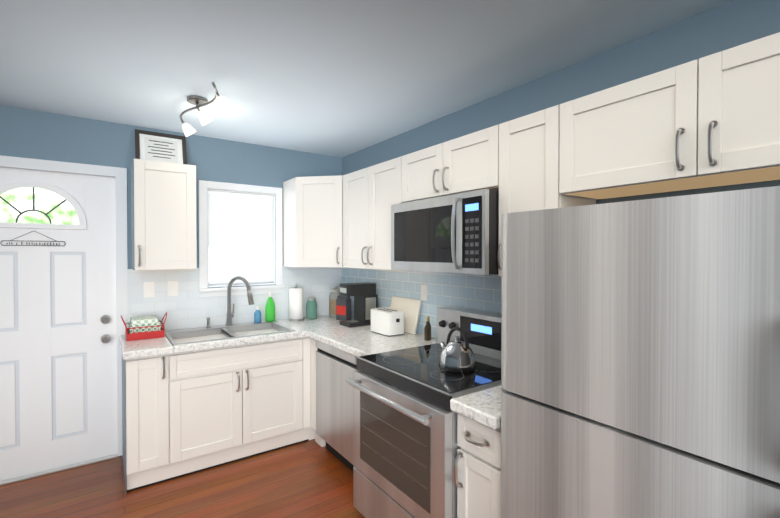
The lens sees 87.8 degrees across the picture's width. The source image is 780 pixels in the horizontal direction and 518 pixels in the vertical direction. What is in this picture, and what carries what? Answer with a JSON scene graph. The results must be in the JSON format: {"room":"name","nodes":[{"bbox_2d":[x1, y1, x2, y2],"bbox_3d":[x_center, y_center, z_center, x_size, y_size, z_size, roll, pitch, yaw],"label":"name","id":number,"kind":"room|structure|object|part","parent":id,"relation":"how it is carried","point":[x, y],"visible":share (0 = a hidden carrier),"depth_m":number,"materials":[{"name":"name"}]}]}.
{"room":"kitchen","nodes":[
{"label":"kitchen","id":0,"kind":"room"},
{"bbox_2d":[0,105,341,288],"bbox_3d":[-1.927,0.226,3.104,3.650,2.440,0.140,-1,1,-35],"label":"wall","id":1,"kind":"structure","parent":0,"point":[31,134],"depth_m":3.00,"materials":[{"name":"blue paint"}]},
{"bbox_2d":[0,167,117,480],"bbox_3d":[-2.378,0.422,2.716,0.906,2.034,0.103,-1,1,-35],"label":"door","id":2,"kind":"structure","parent":1,"relation":"in","point":[58,382],"depth_m":2.80,"materials":[{"name":"white paint"}]},
{"bbox_2d":[0,231,65,245],"bbox_3d":[-2.380,-0.139,2.711,0.333,0.103,0.005,-1,1,-35],"label":"door sign","id":3,"kind":"object","parent":2,"relation":"attached to","point":[34,243],"visible":1,"depth_m":2.71,"materials":[{"name":"silver metal"}]},
{"bbox_2d":[0,187,66,223],"bbox_3d":[-2.380,-0.360,2.709,0.351,0.243,0.005,-1,1,-35],"label":"window grille","id":4,"kind":"object","parent":2,"relation":"attached to","point":[33,209],"visible":1,"depth_m":2.71,"materials":[{"name":"grey"}]},
{"bbox_2d":[0,181,86,229],"bbox_3d":[-2.378,-0.363,2.707,0.564,0.316,0.012,-1,1,-35],"label":"window","id":5,"kind":"structure","parent":2,"relation":"in","point":[69,215],"depth_m":2.72,"materials":[{"name":"glass"}]},
{"bbox_3d":[-2.379,-0.363,2.707,0.564,0.316,0.012,-1,1,-35],"label":"door fanlight frame","id":6,"kind":"part","parent":5,"relation":"part of","materials":[{"name":"white paint"}]},
{"bbox_3d":[-2.049,0.507,2.922,0.064,0.200,0.058,-1,1,-35],"label":"door knob and deadbolt","id":7,"kind":"part","parent":2,"relation":"part of","materials":[{"name":"silver metal"}]},
{"bbox_2d":[0,453,117,485],"bbox_3d":[-2.392,1.445,2.748,0.906,0.012,0.130,-1,1,-35],"label":"door threshold sill","id":8,"kind":"structure","parent":1,"relation":"attached to","point":[46,472],"depth_m":2.77,"materials":[{"name":"silver metal"}]},
{"bbox_2d":[0,155,127,455],"bbox_3d":[-2.409,0.393,2.759,1.046,2.116,0.152,-1,1,-35],"label":"door frame","id":9,"kind":"structure","parent":1,"relation":"attached to","point":[119,174],"depth_m":2.96,"materials":[{"name":"white wood"}]},
{"bbox_2d":[131,159,196,270],"bbox_3d":[-1.667,-0.306,2.988,0.391,0.762,0.312,-1,1,-35],"label":"upper cabinet","id":10,"kind":"object","parent":1,"relation":"attached to","point":[163,194],"depth_m":2.86,"materials":[{"name":"white wood"}]},
{"bbox_3d":[-1.699,-0.021,2.752,0.022,0.146,0.045,-1,1,-35],"label":"handle","id":11,"kind":"part","parent":10,"relation":"part of","materials":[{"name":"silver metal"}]},
{"bbox_2d":[135,129,186,164],"bbox_3d":[-1.732,-0.826,3.074,0.340,0.276,0.103,-1,1,-35],"label":"framed picture","id":12,"kind":"object","parent":10,"relation":"on","point":[157,146],"visible":0.81,"depth_m":3.07,"materials":[{"name":"grey paper"}]},
{"bbox_3d":[-1.582,-0.304,2.869,0.386,0.758,0.020,-1,1,-35],"label":"door","id":13,"kind":"part","parent":10,"relation":"part of","materials":[{"name":"white wood"}]},
{"bbox_2d":[128,266,339,330],"bbox_3d":[-1.234,0.316,3.501,1.819,0.530,0.010,-1,1,-35],"label":"wall","id":14,"kind":"structure","parent":1,"relation":"attached to","point":[187,307],"depth_m":3.30,"materials":[{"name":"tile"}]},
{"label":"door fanlight glass","id":15,"kind":"part","parent":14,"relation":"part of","materials":[{"name":"clear glass"}]},
{"bbox_2d":[144,282,154,296],"bbox_3d":[-1.826,0.232,3.073,0.072,0.116,0.006,-1,1,-35],"label":"outlet","id":16,"kind":"object","parent":14,"relation":"attached to","point":[149,289],"depth_m":3.07,"materials":[{"name":"white plastic"}]},
{"bbox_2d":[168,281,177,295],"bbox_3d":[-1.695,0.231,3.166,0.072,0.116,0.006,-1,1,-35],"label":"outlet","id":17,"kind":"object","parent":14,"relation":"attached to","point":[172,285],"depth_m":3.16,"materials":[{"name":"white plastic"}]},
{"bbox_2d":[198,180,284,296],"bbox_3d":[-1.291,-0.167,3.519,0.713,0.945,0.185,-1,1,-35],"label":"window","id":18,"kind":"structure","parent":1,"relation":"in","point":[270,286],"depth_m":3.46,"materials":[{"name":"white wood"}]},
{"bbox_3d":[-1.339,-0.175,3.586,0.549,0.786,0.004,-1,1,-35],"label":"daylight window glass","id":19,"kind":"part","parent":18,"relation":"part of","materials":[{"name":"white glass"}]},
{"bbox_2d":[208,191,272,283],"bbox_3d":[-1.283,-0.182,3.507,0.541,0.766,0.034,-1,1,-35],"label":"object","id":20,"kind":"structure","parent":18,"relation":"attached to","point":[247,213],"depth_m":3.50,"materials":[{"name":"white"}]},
{"bbox_2d":[0,439,364,517],"bbox_3d":[-0.561,1.511,1.183,3.650,0.080,5.400,-1,1,-35],"label":"floor","id":21,"kind":"structure","parent":0,"point":[312,478],"depth_m":2.52,"materials":[{"name":"brown wood"}]},
{"bbox_2d":[122,336,182,491],"bbox_3d":[-1.671,1.028,2.821,0.305,0.844,0.608,-1,1,-35],"label":"base cabinet","id":22,"kind":"object","parent":21,"relation":"on","point":[152,388],"depth_m":2.58,"materials":[{"name":"white wood"}]},
{"bbox_3d":[-1.795,1.029,2.734,0.001,0.840,0.605,-1,1,-35],"label":"cab panel","id":23,"kind":"part","parent":22,"relation":"part of","materials":[{"name":"white wood"}]},
{"bbox_2d":[119,332,174,359],"bbox_3d":[-1.683,0.582,2.783,0.275,0.048,0.648,-1,1,-35],"label":"countertop","id":24,"kind":"structure","parent":22,"relation":"on","point":[136,349],"depth_m":2.58,"materials":[{"name":"white stone"}]},
{"bbox_2d":[121,312,166,340],"bbox_3d":[-1.761,0.474,2.911,0.288,0.163,0.236,-1,1,-35],"label":"basket","id":25,"kind":"object","parent":24,"relation":"on","point":[145,327],"visible":1,"depth_m":2.84,"materials":[{"name":"red metal"}]},
{"bbox_2d":[175,324,314,475],"bbox_3d":[-1.229,1.024,3.133,1.048,0.844,0.608,-1,1,-35],"label":"base cabinet","id":26,"kind":"object","parent":21,"relation":"on","point":[198,399],"depth_m":2.91,"materials":[{"name":"white wood"}]},
{"bbox_2d":[167,321,270,335],"bbox_3d":[-1.405,0.575,3.357,0.840,0.048,0.028,-1,1,-35],"label":"countertop","id":27,"kind":"structure","parent":26,"relation":"on","point":[209,328],"depth_m":3.23,"materials":[{"name":"white stone"}]},
{"bbox_2d":[254,306,260,322],"bbox_3d":[-1.134,0.475,3.476,0.060,0.140,0.058,-1,1,-35],"label":"soap bottle","id":28,"kind":"object","parent":27,"relation":"on","point":[257,316],"visible":1,"depth_m":3.46,"materials":[{"name":"blue plastic"}]},
{"bbox_2d":[271,316,436,356],"bbox_3d":[-0.319,0.577,3.171,0.722,0.048,1.584,-1,1,-35],"label":"countertop","id":29,"kind":"structure","parent":26,"relation":"on","point":[356,341],"depth_m":2.91,"materials":[{"name":"white stone"}]},
{"bbox_2d":[265,292,274,321],"bbox_3d":[-1.044,0.417,3.538,0.088,0.255,0.051,-1,1,-35],"label":"soap bottle","id":30,"kind":"object","parent":29,"relation":"on","point":[270,311],"visible":1,"depth_m":3.52,"materials":[{"name":"green plastic"}]},
{"bbox_2d":[288,284,303,320],"bbox_3d":[-0.842,0.385,3.632,0.144,0.324,0.144,-1,1,-35],"label":"paper towel","id":31,"kind":"object","parent":29,"relation":"on","point":[295,303],"visible":1,"depth_m":3.58,"materials":[{"name":"white paper"}]},
{"bbox_2d":[306,297,316,318],"bbox_3d":[-0.716,0.450,3.715,0.100,0.192,0.098,-1,1,-35],"label":"mason jar","id":32,"kind":"object","parent":29,"relation":"on","point":[311,308],"visible":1,"depth_m":3.68,"materials":[{"name":"green glass"}]},
{"bbox_2d":[329,285,339,317],"bbox_3d":[-0.501,0.397,3.817,0.141,0.295,0.141,-1,1,-35],"label":"storage jar","id":33,"kind":"object","parent":29,"relation":"on","point":[334,293],"visible":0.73,"depth_m":3.76,"materials":[{"name":"clear glass"}]},
{"bbox_2d":[336,295,350,320],"bbox_3d":[-0.416,0.439,3.645,0.120,0.215,0.070,1,1,35],"label":"coffee bag","id":34,"kind":"object","parent":29,"relation":"on","point":[343,308],"visible":0.9,"depth_m":3.61,"materials":[{"name":"black plastic"}]},
{"bbox_2d":[340,282,377,327],"bbox_3d":[-0.267,0.378,3.396,0.282,0.345,0.178,-1,1,-35],"label":"coffee maker","id":35,"kind":"object","parent":29,"relation":"on","point":[365,298],"visible":0.94,"depth_m":3.35,"materials":[{"name":"black plastic"}]},
{"bbox_2d":[371,308,403,336],"bbox_3d":[-0.017,0.468,3.036,0.160,0.174,0.275,-1,1,-35],"label":"toaster","id":36,"kind":"object","parent":29,"relation":"on","point":[388,322],"visible":0.98,"depth_m":2.95,"materials":[{"name":"white plastic"}]},
{"bbox_2d":[390,296,421,334],"bbox_3d":[0.103,0.427,3.130,0.075,0.249,0.360,-1,1,-35],"label":"cutting board","id":37,"kind":"object","parent":29,"relation":"on","point":[409,307],"visible":0.65,"depth_m":3.06,"materials":[{"name":"white wood"}]},
{"bbox_2d":[424,316,430,340],"bbox_3d":[0.264,0.481,2.825,0.042,0.153,0.106,0,1,10],"label":"oil bottles","id":38,"kind":"object","parent":29,"relation":"on","point":[427,332],"visible":1,"depth_m":2.78,"materials":[{"name":"brown glass"}]},
{"bbox_2d":[311,340,338,443],"bbox_3d":[-0.605,1.018,3.572,0.734,0.844,0.608,-1,1,-35],"label":"base cabinet","id":39,"kind":"object","parent":21,"relation":"on","point":[318,439],"depth_m":3.13,"materials":[{"name":"white wood"}]},
{"bbox_2d":[315,340,356,471],"bbox_3d":[-0.136,1.027,3.000,0.626,0.840,0.606,-1,1,-35],"label":"dishwasher","id":40,"kind":"object","parent":21,"relation":"on","point":[335,368],"visible":0.31,"depth_m":2.81,"materials":[{"name":"silver metal"}]},
{"bbox_2d":[346,306,500,517],"bbox_3d":[0.298,0.890,2.174,0.854,1.134,0.758,-1,1,-35],"label":"range","id":41,"kind":"object","parent":21,"relation":"on","point":[405,446],"visible":0.56,"depth_m":1.97,"materials":[{"name":"silver metal"}]},
{"bbox_3d":[-0.022,0.666,1.945,0.070,0.028,0.658,-1,1,-35],"label":"handle","id":42,"kind":"part","parent":41,"relation":"part of","materials":[{"name":"silver metal"}]},
{"bbox_3d":[0.282,0.451,2.156,0.595,0.206,0.734,-1,1,-35],"label":"glass","id":43,"kind":"part","parent":41,"relation":"part of","materials":[{"name":"black glass"}]},
{"bbox_2d":[439,327,475,373],"bbox_3d":[0.330,0.446,2.049,0.180,0.211,0.212,-1,1,-35],"label":"kettle","id":44,"kind":"object","parent":41,"relation":"on","point":[457,356],"visible":1,"depth_m":1.98,"materials":[{"name":"silver metal"}]},
{"bbox_2d":[453,416,500,517],"bbox_3d":[0.644,1.041,1.803,0.732,0.844,0.237,-1,1,-35],"label":"base cabinet","id":45,"kind":"object","parent":21,"relation":"on","point":[477,463],"depth_m":1.60,"materials":[{"name":"white wood"}]},
{"bbox_2d":[450,385,501,431],"bbox_3d":[0.627,0.595,1.786,0.772,0.048,0.238,-1,1,-35],"label":"countertop","id":46,"kind":"structure","parent":45,"relation":"on","point":[483,407],"depth_m":1.60,"materials":[{"name":"white stone"}]},
{"bbox_2d":[501,186,779,517],"bbox_3d":[0.900,0.656,1.329,0.820,1.624,0.803,-1,1,-35],"label":"refrigerator","id":47,"kind":"object","parent":21,"relation":"on","point":[640,358],"visible":1,"depth_m":1.04,"materials":[{"name":"grey metal"}]},
{"bbox_2d":[0,0,730,157],"bbox_3d":[-0.475,-1.007,1.028,3.650,0.080,5.100,-1,1,-35],"label":"ceiling","id":48,"kind":"structure","parent":0,"point":[339,78],"depth_m":1.96,"materials":[{"name":"white paint"}]},
{"bbox_2d":[180,82,233,136],"bbox_3d":[-1.172,-0.907,2.510,0.155,0.157,0.860,-1,1,-42],"label":"track light","id":49,"kind":"object","parent":48,"relation":"attached to","point":[224,104],"visible":1,"depth_m":2.48,"materials":[{"name":"silver metal"}]},
{"bbox_2d":[342,0,779,203],"bbox_3d":[1.005,0.240,2.026,0.100,2.440,5.000,-1,1,-35],"label":"wall","id":50,"kind":"structure","parent":0,"point":[726,25],"depth_m":1.87,"materials":[{"name":"blue paint"}]},
{"bbox_2d":[283,176,338,267],"bbox_3d":[-0.534,-0.313,3.570,0.603,0.762,0.666,-1,1,-35],"label":"upper cabinet","id":51,"kind":"object","parent":50,"relation":"attached to","point":[311,203],"depth_m":3.40,"materials":[{"name":"white wood"}]},
{"bbox_3d":[-0.592,-0.310,3.387,0.297,0.758,0.297,-1,1,-35],"label":"corner door","id":52,"kind":"part","parent":51,"relation":"part of","materials":[{"name":"white wood"}]},
{"bbox_3d":[-0.429,-0.029,3.335,0.041,0.146,0.041,-1,1,-35],"label":"corner handle","id":53,"kind":"part","parent":51,"relation":"part of","materials":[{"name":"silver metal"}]},
{"bbox_2d":[339,157,406,270],"bbox_3d":[-0.068,-0.307,3.117,0.363,0.762,0.862,-1,1,-35],"label":"upper cabinet","id":54,"kind":"object","parent":50,"relation":"attached to","point":[367,195],"depth_m":3.02,"materials":[{"name":"white wood"}]},
{"bbox_2d":[340,268,501,337],"bbox_3d":[0.268,0.323,2.976,0.010,0.530,2.600,-1,1,-35],"label":"wall","id":55,"kind":"structure","parent":50,"relation":"attached to","point":[471,291],"depth_m":2.91,"materials":[{"name":"tile"}]},
{"bbox_2d":[421,284,426,300],"bbox_3d":[0.249,0.247,2.986,0.009,0.116,0.072,-1,1,-35],"label":"outlet","id":56,"kind":"object","parent":55,"relation":"attached to","point":[423,287],"depth_m":2.98,"materials":[{"name":"white plastic"}]},
{"bbox_2d":[399,125,498,202],"bbox_3d":[0.434,-0.525,2.445,0.312,0.309,0.810,-1,1,-35],"label":"upper cabinet","id":57,"kind":"object","parent":50,"relation":"attached to","point":[470,162],"depth_m":2.30,"materials":[{"name":"white wood"}]},
{"bbox_2d":[391,187,498,274],"bbox_3d":[0.377,-0.146,2.406,0.455,0.444,0.796,-1,1,-35],"label":"microwave","id":58,"kind":"object","parent":57,"relation":"attached to","point":[456,233],"visible":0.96,"depth_m":2.19,"materials":[{"name":"silver metal"}]},
{"bbox_3d":[0.239,-0.137,2.298,0.002,0.360,0.736,-1,1,-35],"label":"glass","id":59,"kind":"part","parent":58,"relation":"part of","materials":[{"name":"black glass"}]},
{"bbox_3d":[0.341,-0.134,2.111,0.057,0.392,0.034,-1,1,-35],"label":"handle","id":60,"kind":"part","parent":58,"relation":"part of","materials":[{"name":"silver metal"}]},
{"bbox_2d":[497,99,595,275],"bbox_3d":[0.781,-0.293,1.956,0.312,0.762,0.395,-1,1,-35],"label":"upper cabinet","id":61,"kind":"object","parent":50,"relation":"attached to","point":[537,149],"depth_m":1.85,"materials":[{"name":"white wood"}]},
{"bbox_2d":[575,32,779,199],"bbox_3d":[1.147,-0.472,1.434,0.312,0.389,1.005,-1,1,-35],"label":"upper cabinet","id":62,"kind":"object","parent":50,"relation":"attached to","point":[712,120],"depth_m":1.38,"materials":[{"name":"white wood"}]}
]}

